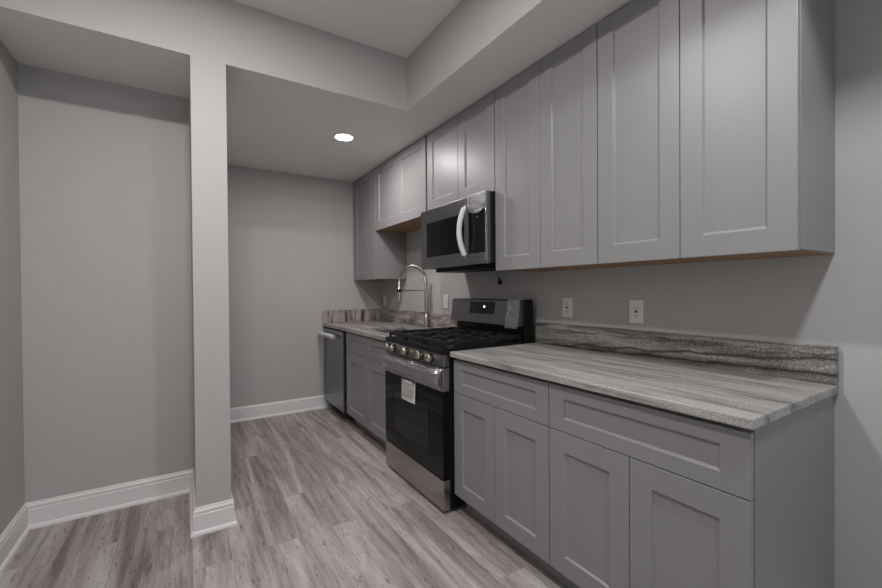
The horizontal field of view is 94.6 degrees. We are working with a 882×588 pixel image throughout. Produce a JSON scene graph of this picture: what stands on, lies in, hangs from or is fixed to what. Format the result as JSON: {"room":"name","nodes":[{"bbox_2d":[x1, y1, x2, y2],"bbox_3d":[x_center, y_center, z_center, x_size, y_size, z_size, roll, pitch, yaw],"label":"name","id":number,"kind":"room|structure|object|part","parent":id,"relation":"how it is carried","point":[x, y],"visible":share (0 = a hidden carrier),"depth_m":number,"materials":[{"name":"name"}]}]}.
{"room":"kitchen","nodes":[
{"label":"kitchen","id":0,"kind":"room"},
{"bbox_2d":[0,40,24,534],"bbox_3d":[-1.191,-0.198,0.447,0.100,2.860,6.526,-1,1,-32],"label":"wall","id":1,"kind":"structure","parent":0,"point":[12,483],"depth_m":1.97,"materials":[{"name":"grey paint"}]},
{"bbox_2d":[0,503,30,576],"bbox_3d":[-0.798,1.166,-0.029,0.027,0.135,5.091,-1,1,-32],"label":"baseboard","id":2,"kind":"structure","parent":1,"relation":"attached to","point":[15,533],"depth_m":1.93,"materials":[{"name":"white paint"}]},
{"bbox_2d":[17,63,193,502],"bbox_3d":[-1.883,0.012,2.350,0.753,2.415,0.100,-1,1,-32],"label":"wall","id":3,"kind":"structure","parent":0,"point":[104,166],"depth_m":2.28,"materials":[{"name":"grey paint"}]},
{"bbox_2d":[26,469,192,529],"bbox_3d":[-1.840,1.152,2.307,0.753,0.135,0.027,-1,1,-32],"label":"baseboard","id":4,"kind":"structure","parent":3,"relation":"attached to","point":[64,508],"depth_m":2.28,"materials":[{"name":"white paint"}]},
{"bbox_2d":[189,55,230,507],"bbox_3d":[-1.682,0.005,2.885,0.159,2.415,1.878,-1,1,-32],"label":"wall","id":5,"kind":"structure","parent":0,"point":[207,83],"depth_m":2.09,"materials":[{"name":"grey paint"}]},
{"bbox_2d":[189,469,237,538],"bbox_3d":[-1.666,1.145,2.885,0.213,0.135,1.905,-1,1,-32],"label":"baseboard","id":6,"kind":"structure","parent":5,"relation":"attached to","point":[214,517],"depth_m":2.10,"materials":[{"name":"white paint"}]},
{"bbox_2d":[0,406,567,587],"bbox_3d":[-0.058,1.266,1.226,2.814,0.100,6.626,-1,1,-32],"label":"floor","id":7,"kind":"structure","parent":0,"point":[318,502],"depth_m":2.03,"materials":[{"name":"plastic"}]},
{"bbox_2d":[318,327,354,420],"bbox_3d":[-0.821,0.766,4.156,0.710,0.858,0.616,-1,1,-32],"label":"dishwasher","id":8,"kind":"object","parent":7,"relation":"on","point":[335,373],"visible":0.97,"depth_m":3.92,"materials":[{"name":"silver metal"}]},
{"bbox_3d":[-1.047,0.725,4.013,0.042,0.746,0.616,-1,1,-32],"label":"door","id":9,"kind":"part","parent":8,"relation":"part of","materials":[{"name":"silver metal"}]},
{"bbox_2d":[346,330,386,446],"bbox_3d":[-0.331,0.766,3.483,0.650,0.862,0.969,-1,1,-32],"label":"base cabinet","id":10,"kind":"object","parent":7,"relation":"on","point":[365,366],"visible":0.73,"depth_m":3.31,"materials":[{"name":"grey paint"}]},
{"bbox_3d":[-0.724,0.808,3.516,0.020,0.571,0.492,-1,1,-32],"label":"door","id":11,"kind":"part","parent":10,"relation":"part of","materials":[{"name":"grey paint"}]},
{"bbox_3d":[-0.601,0.437,3.312,0.020,0.167,0.967,-1,1,-32],"label":"drawer","id":12,"kind":"part","parent":10,"relation":"part of","materials":[{"name":"grey paint"}]},
{"bbox_3d":[-0.466,0.810,3.106,0.020,0.571,0.472,-1,1,-32],"label":"door","id":13,"kind":"part","parent":10,"relation":"part of","materials":[{"name":"grey paint"}]},
{"bbox_2d":[323,320,430,340],"bbox_3d":[-0.520,0.319,3.754,0.676,0.029,1.647,-1,1,-32],"label":"countertop","id":14,"kind":"structure","parent":10,"relation":"on","point":[364,328],"depth_m":3.80,"materials":[{"name":"stone"}]},
{"bbox_2d":[377,329,405,332],"bbox_3d":[-0.351,0.435,3.469,0.414,0.198,0.704,-1,1,-32],"label":"sink","id":15,"kind":"object","parent":14,"relation":"in","point":[385,331],"visible":0.09,"depth_m":3.78,"materials":[{"name":"silver metal"}]},
{"bbox_2d":[397,265,429,327],"bbox_3d":[-0.231,0.022,3.570,0.313,0.563,0.098,-1,1,-32],"label":"faucet","id":16,"kind":"object","parent":14,"relation":"on","point":[426,316],"visible":1,"depth_m":3.63,"materials":[{"name":"silver metal"}]},
{"bbox_2d":[383,298,532,511],"bbox_3d":[0.077,0.616,2.696,0.732,1.170,0.759,-1,1,-32],"label":"gas range","id":17,"kind":"object","parent":7,"relation":"on","point":[419,435],"visible":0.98,"depth_m":2.49,"materials":[{"name":"black metal"}]},
{"bbox_3d":[-0.369,0.361,2.787,0.036,0.049,0.047,-1,1,-32],"label":"knob","id":18,"kind":"part","parent":17,"relation":"part of","materials":[{"name":"silver metal"}]},
{"bbox_3d":[-0.331,0.362,2.725,0.036,0.049,0.047,-1,1,-32],"label":"knob","id":19,"kind":"part","parent":17,"relation":"part of","materials":[{"name":"silver metal"}]},
{"bbox_3d":[-0.235,0.362,2.573,0.036,0.049,0.047,-1,1,-32],"label":"knob","id":20,"kind":"part","parent":17,"relation":"part of","materials":[{"name":"silver metal"}]},
{"bbox_2d":[402,378,414,403],"bbox_3d":[-0.206,0.603,2.539,0.007,0.132,0.180,-1,1,-32],"label":"paper tag","id":21,"kind":"object","parent":17,"relation":"attached to","point":[408,387],"visible":1,"depth_m":2.53,"materials":[{"name":"grey paper"}]},
{"bbox_3d":[-0.209,0.443,2.515,0.041,0.048,0.734,-1,1,-32],"label":"handle","id":22,"kind":"part","parent":17,"relation":"part of","materials":[{"name":"silver metal"}]},
{"bbox_3d":[-0.173,0.468,2.538,0.044,0.128,0.754,-1,1,-32],"label":"trim","id":23,"kind":"part","parent":17,"relation":"part of","materials":[{"name":"silver metal"}]},
{"bbox_3d":[-0.173,0.366,2.537,0.042,0.066,0.754,-1,1,-32],"label":"control panel","id":24,"kind":"part","parent":17,"relation":"part of","materials":[{"name":"silver metal"}]},
{"bbox_3d":[-0.170,0.772,2.541,0.044,0.479,0.754,-1,1,-32],"label":"oven door","id":25,"kind":"part","parent":17,"relation":"part of","materials":[{"name":"black glass"}]},
{"bbox_3d":[-0.168,1.103,2.544,0.044,0.168,0.754,-1,1,-32],"label":"storage drawer","id":26,"kind":"part","parent":17,"relation":"part of","materials":[{"name":"silver metal"}]},
{"bbox_3d":[-0.136,0.363,2.417,0.036,0.049,0.047,-1,1,-32],"label":"knob","id":27,"kind":"part","parent":17,"relation":"part of","materials":[{"name":"silver metal"}]},
{"bbox_3d":[-0.072,0.363,2.315,0.036,0.049,0.047,-1,1,-32],"label":"knob","id":28,"kind":"part","parent":17,"relation":"part of","materials":[{"name":"silver metal"}]},
{"bbox_2d":[386,333,524,354],"bbox_3d":[0.069,0.312,2.689,0.607,0.033,0.759,-1,1,-32],"label":"cooktop","id":29,"kind":"object","parent":17,"relation":"in","point":[423,347],"depth_m":2.44,"materials":[{"name":"black metal"}]},
{"bbox_2d":[454,359,562,582],"bbox_3d":[0.530,0.772,2.115,0.650,0.862,0.687,-1,1,-32],"label":"base cabinet","id":30,"kind":"object","parent":7,"relation":"on","point":[502,475],"visible":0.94,"depth_m":1.88,"materials":[{"name":"grey paint"}]},
{"bbox_3d":[0.172,0.820,2.094,0.020,0.561,0.340,-1,1,-32],"label":"door","id":31,"kind":"part","parent":30,"relation":"part of","materials":[{"name":"grey paint"}]},
{"bbox_3d":[0.261,0.448,1.944,0.020,0.177,0.685,-1,1,-32],"label":"drawer","id":32,"kind":"part","parent":30,"relation":"part of","materials":[{"name":"grey paint"}]},
{"bbox_3d":[0.355,0.821,1.803,0.020,0.561,0.343,-1,1,-32],"label":"door","id":33,"kind":"part","parent":30,"relation":"part of","materials":[{"name":"grey paint"}]},
{"bbox_2d":[549,382,833,587],"bbox_3d":[0.900,0.775,1.529,0.650,0.862,0.696,-1,1,-32],"label":"base cabinet","id":34,"kind":"object","parent":7,"relation":"on","point":[642,495],"visible":0.96,"depth_m":1.28,"materials":[{"name":"grey paint"}]},
{"bbox_3d":[0.541,0.822,1.507,0.020,0.561,0.349,-1,1,-32],"label":"door","id":35,"kind":"part","parent":34,"relation":"part of","materials":[{"name":"grey paint"}]},
{"bbox_2d":[450,343,838,429],"bbox_3d":[0.707,0.328,1.807,0.676,0.029,1.400,-1,1,-32],"label":"countertop","id":36,"kind":"structure","parent":34,"relation":"on","point":[749,401],"depth_m":1.46,"materials":[{"name":"stone"}]},
{"bbox_3d":[0.631,0.451,1.358,0.020,0.177,0.694,-1,1,-32],"label":"drawer","id":37,"kind":"part","parent":34,"relation":"part of","materials":[{"name":"grey paint"}]},
{"bbox_3d":[0.727,0.823,1.212,0.020,0.561,0.343,-1,1,-32],"label":"door","id":38,"kind":"part","parent":34,"relation":"part of","materials":[{"name":"grey paint"}]},
{"bbox_2d":[227,165,381,407],"bbox_3d":[-1.851,-0.226,3.947,2.714,2.860,0.100,-1,1,-32],"label":"wall","id":39,"kind":"structure","parent":0,"point":[290,236],"depth_m":4.07,"materials":[{"name":"grey paint"}]},
{"bbox_2d":[230,395,330,422],"bbox_3d":[-1.633,1.135,4.015,1.102,0.135,0.027,-1,1,-32],"label":"baseboard","id":40,"kind":"structure","parent":39,"relation":"attached to","point":[258,411],"depth_m":4.02,"materials":[{"name":"white paint"}]},
{"bbox_2d":[322,309,380,322],"bbox_3d":[-0.953,0.235,4.438,0.678,0.131,0.027,-1,1,-32],"label":"backsplash","id":41,"kind":"structure","parent":39,"relation":"attached to","point":[328,316],"depth_m":4.41,"materials":[{"name":"stone"}]},
{"bbox_2d":[0,0,632,181],"bbox_3d":[-0.079,-1.421,1.201,2.614,0.445,6.426,-1,1,-32],"label":"soffit","id":42,"kind":"structure","parent":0,"point":[291,85],"depth_m":2.24,"materials":[{"name":"grey paint"}]},
{"bbox_2d":[332,132,355,140],"bbox_3d":[-0.746,-1.206,3.126,0.176,0.010,0.176,-1,1,-32],"label":"recessed light","id":43,"kind":"object","parent":42,"relation":"in","point":[342,136],"visible":1,"depth_m":3.10,"materials":[{"name":"white paint"}]},
{"bbox_2d":[233,0,460,57],"bbox_3d":[0.150,-1.587,0.235,1.974,0.100,4.548,-1,1,-32],"label":"ceiling","id":44,"kind":"structure","parent":0,"point":[397,27],"depth_m":2.27,"materials":[{"name":"white paint"}]},
{"bbox_2d":[382,0,881,587],"bbox_3d":[1.078,-0.229,1.936,0.100,2.860,6.626,-1,1,-32],"label":"wall","id":45,"kind":"structure","parent":0,"point":[835,299],"depth_m":1.41,"materials":[{"name":"grey paint"}]},
{"bbox_2d":[353,169,406,280],"bbox_3d":[-0.656,-0.684,4.270,0.334,1.073,0.619,-1,1,-32],"label":"upper cabinet","id":46,"kind":"object","parent":45,"relation":"attached to","point":[377,255],"visible":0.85,"depth_m":4.06,"materials":[{"name":"grey paint"}]},
{"bbox_3d":[-0.775,-0.678,4.165,0.020,1.065,0.567,-1,1,-32],"label":"door","id":47,"kind":"part","parent":46,"relation":"part of","materials":[{"name":"grey paint"}]},
{"bbox_3d":[-0.643,-0.150,4.280,0.308,0.004,0.614,-1,1,-32],"label":"panel","id":48,"kind":"part","parent":46,"relation":"part of","materials":[{"name":"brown wood"}]},
{"bbox_2d":[383,295,385,305],"bbox_3d":[-0.630,0.072,4.551,0.008,0.116,0.074,-1,1,-32],"label":"wall outlet","id":49,"kind":"object","parent":45,"relation":"attached to","point":[384,296],"visible":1,"depth_m":4.55,"materials":[{"name":"white plastic"}]},
{"bbox_2d":[375,136,427,232],"bbox_3d":[-0.233,-0.913,3.594,0.334,0.608,0.963,-1,1,-32],"label":"upper cabinet","id":50,"kind":"object","parent":45,"relation":"attached to","point":[400,181],"visible":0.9,"depth_m":3.46,"materials":[{"name":"grey paint"}]},
{"bbox_3d":[-0.496,-0.908,3.717,0.020,0.600,0.472,-1,1,-32],"label":"door","id":51,"kind":"part","parent":50,"relation":"part of","materials":[{"name":"grey paint"}]},
{"bbox_3d":[-0.222,-0.612,3.603,0.308,0.004,0.958,-1,1,-32],"label":"panel","id":52,"kind":"part","parent":50,"relation":"part of","materials":[{"name":"brown wood"}]},
{"bbox_3d":[-0.240,-0.906,3.310,0.020,0.600,0.486,-1,1,-32],"label":"door","id":53,"kind":"part","parent":50,"relation":"part of","materials":[{"name":"grey paint"}]},
{"bbox_2d":[381,309,456,327],"bbox_3d":[-0.241,0.235,3.920,0.026,0.131,1.608,-1,1,-32],"label":"backsplash","id":54,"kind":"structure","parent":45,"relation":"attached to","point":[437,320],"depth_m":3.88,"materials":[{"name":"stone"}]},
{"bbox_2d":[443,295,447,307],"bbox_3d":[0.041,0.065,3.486,0.008,0.116,0.074,-1,1,-32],"label":"wall switch","id":55,"kind":"object","parent":45,"relation":"attached to","point":[445,297],"visible":1,"depth_m":3.48,"materials":[{"name":"white plastic"}]},
{"bbox_2d":[427,91,494,209],"bbox_3d":[0.246,-0.915,2.833,0.334,0.596,0.792,-1,1,-32],"label":"upper cabinet","id":56,"kind":"object","parent":45,"relation":"attached to","point":[461,151],"visible":0.67,"depth_m":2.68,"materials":[{"name":"grey paint"}]},
{"bbox_3d":[0.012,-0.910,2.910,0.020,0.588,0.407,-1,1,-32],"label":"door","id":57,"kind":"part","parent":56,"relation":"part of","materials":[{"name":"grey paint"}]},
{"bbox_2d":[421,191,495,272],"bbox_3d":[0.195,-0.388,2.803,0.460,0.454,0.789,-1,1,-32],"label":"microwave","id":58,"kind":"object","parent":56,"relation":"attached to","point":[459,236],"visible":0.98,"depth_m":2.61,"materials":[{"name":"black metal"}]},
{"bbox_3d":[0.021,-0.396,2.804,0.026,0.426,0.600,-1,1,-32],"label":"door","id":59,"kind":"part","parent":58,"relation":"part of","materials":[{"name":"silver metal"}]},
{"bbox_3d":[0.218,-0.387,2.465,0.001,0.274,0.167,-1,1,-32],"label":"keypad glass","id":60,"kind":"part","parent":58,"relation":"part of","materials":[{"name":"black glass"}]},
{"bbox_3d":[0.232,-0.395,2.469,0.026,0.426,0.186,-1,1,-32],"label":"control panel","id":61,"kind":"part","parent":58,"relation":"part of","materials":[{"name":"black glass"}]},
{"bbox_3d":[0.223,-0.909,2.576,0.020,0.588,0.379,-1,1,-32],"label":"door","id":62,"kind":"part","parent":56,"relation":"part of","materials":[{"name":"grey paint"}]},
{"bbox_2d":[562,298,572,317],"bbox_3d":[0.739,0.079,2.379,0.008,0.116,0.074,-1,1,-32],"label":"wall outlet","id":63,"kind":"object","parent":45,"relation":"attached to","point":[567,303],"visible":1,"depth_m":2.37,"materials":[{"name":"white plastic"}]},
{"bbox_2d":[565,302,568,312],"bbox_3d":[0.736,0.079,2.377,0.002,0.067,0.034,-1,1,-32],"label":"receptacle","id":64,"kind":"object","parent":63,"relation":"attached to","point":[566,303],"depth_m":2.38,"materials":[{"name":"white plastic"}]},
{"bbox_2d":[495,25,640,271],"bbox_3d":[0.649,-0.674,2.199,0.334,1.073,0.706,-1,1,-32],"label":"upper cabinet","id":65,"kind":"object","parent":45,"relation":"attached to","point":[546,116],"visible":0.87,"depth_m":2.04,"materials":[{"name":"grey paint"}]},
{"bbox_3d":[0.424,-0.669,2.262,0.020,1.065,0.357,-1,1,-32],"label":"door","id":66,"kind":"part","parent":65,"relation":"part of","materials":[{"name":"grey paint"}]},
{"bbox_3d":[0.612,-0.668,1.964,0.020,1.065,0.343,-1,1,-32],"label":"door","id":67,"kind":"part","parent":65,"relation":"part of","materials":[{"name":"grey paint"}]},
{"bbox_3d":[0.662,-0.141,2.210,0.308,0.004,0.701,-1,1,-32],"label":"panel","id":68,"kind":"part","parent":65,"relation":"part of","materials":[{"name":"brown wood"}]},
{"bbox_2d":[629,300,643,323],"bbox_3d":[0.968,0.088,2.015,0.008,0.116,0.074,-1,1,-32],"label":"wall outlet","id":69,"kind":"object","parent":45,"relation":"attached to","point":[636,307],"visible":1,"depth_m":2.01,"materials":[{"name":"white plastic"}]},
{"bbox_2d":[633,305,638,318],"bbox_3d":[0.965,0.088,2.014,0.002,0.067,0.034,-1,1,-32],"label":"receptacle","id":70,"kind":"object","parent":69,"relation":"attached to","point":[635,307],"depth_m":2.01,"materials":[{"name":"white plastic"}]},
{"bbox_2d":[536,322,838,385],"bbox_3d":[0.981,0.243,1.980,0.026,0.131,1.399,-1,1,-32],"label":"backsplash","id":71,"kind":"structure","parent":45,"relation":"attached to","point":[795,361],"depth_m":1.72,"materials":[{"name":"stone"}]},
{"bbox_2d":[597,0,834,265],"bbox_3d":[1.024,-0.672,1.603,0.334,1.073,0.701,-1,1,-32],"label":"upper cabinet","id":72,"kind":"object","parent":45,"relation":"attached to","point":[716,118],"visible":1,"depth_m":1.42,"materials":[{"name":"grey paint"}]},
{"bbox_3d":[0.800,-0.667,1.665,0.020,1.065,0.353,-1,1,-32],"label":"door","id":73,"kind":"part","parent":72,"relation":"part of","materials":[{"name":"grey paint"}]},
{"bbox_3d":[1.038,-0.138,1.613,0.308,0.004,0.697,-1,1,-32],"label":"panel","id":74,"kind":"part","parent":72,"relation":"part of","materials":[{"name":"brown wood"}]},
{"bbox_3d":[0.986,-0.665,1.369,0.020,1.065,0.343,-1,1,-32],"label":"door","id":75,"kind":"part","parent":72,"relation":"part of","materials":[{"name":"grey paint"}]}
]}

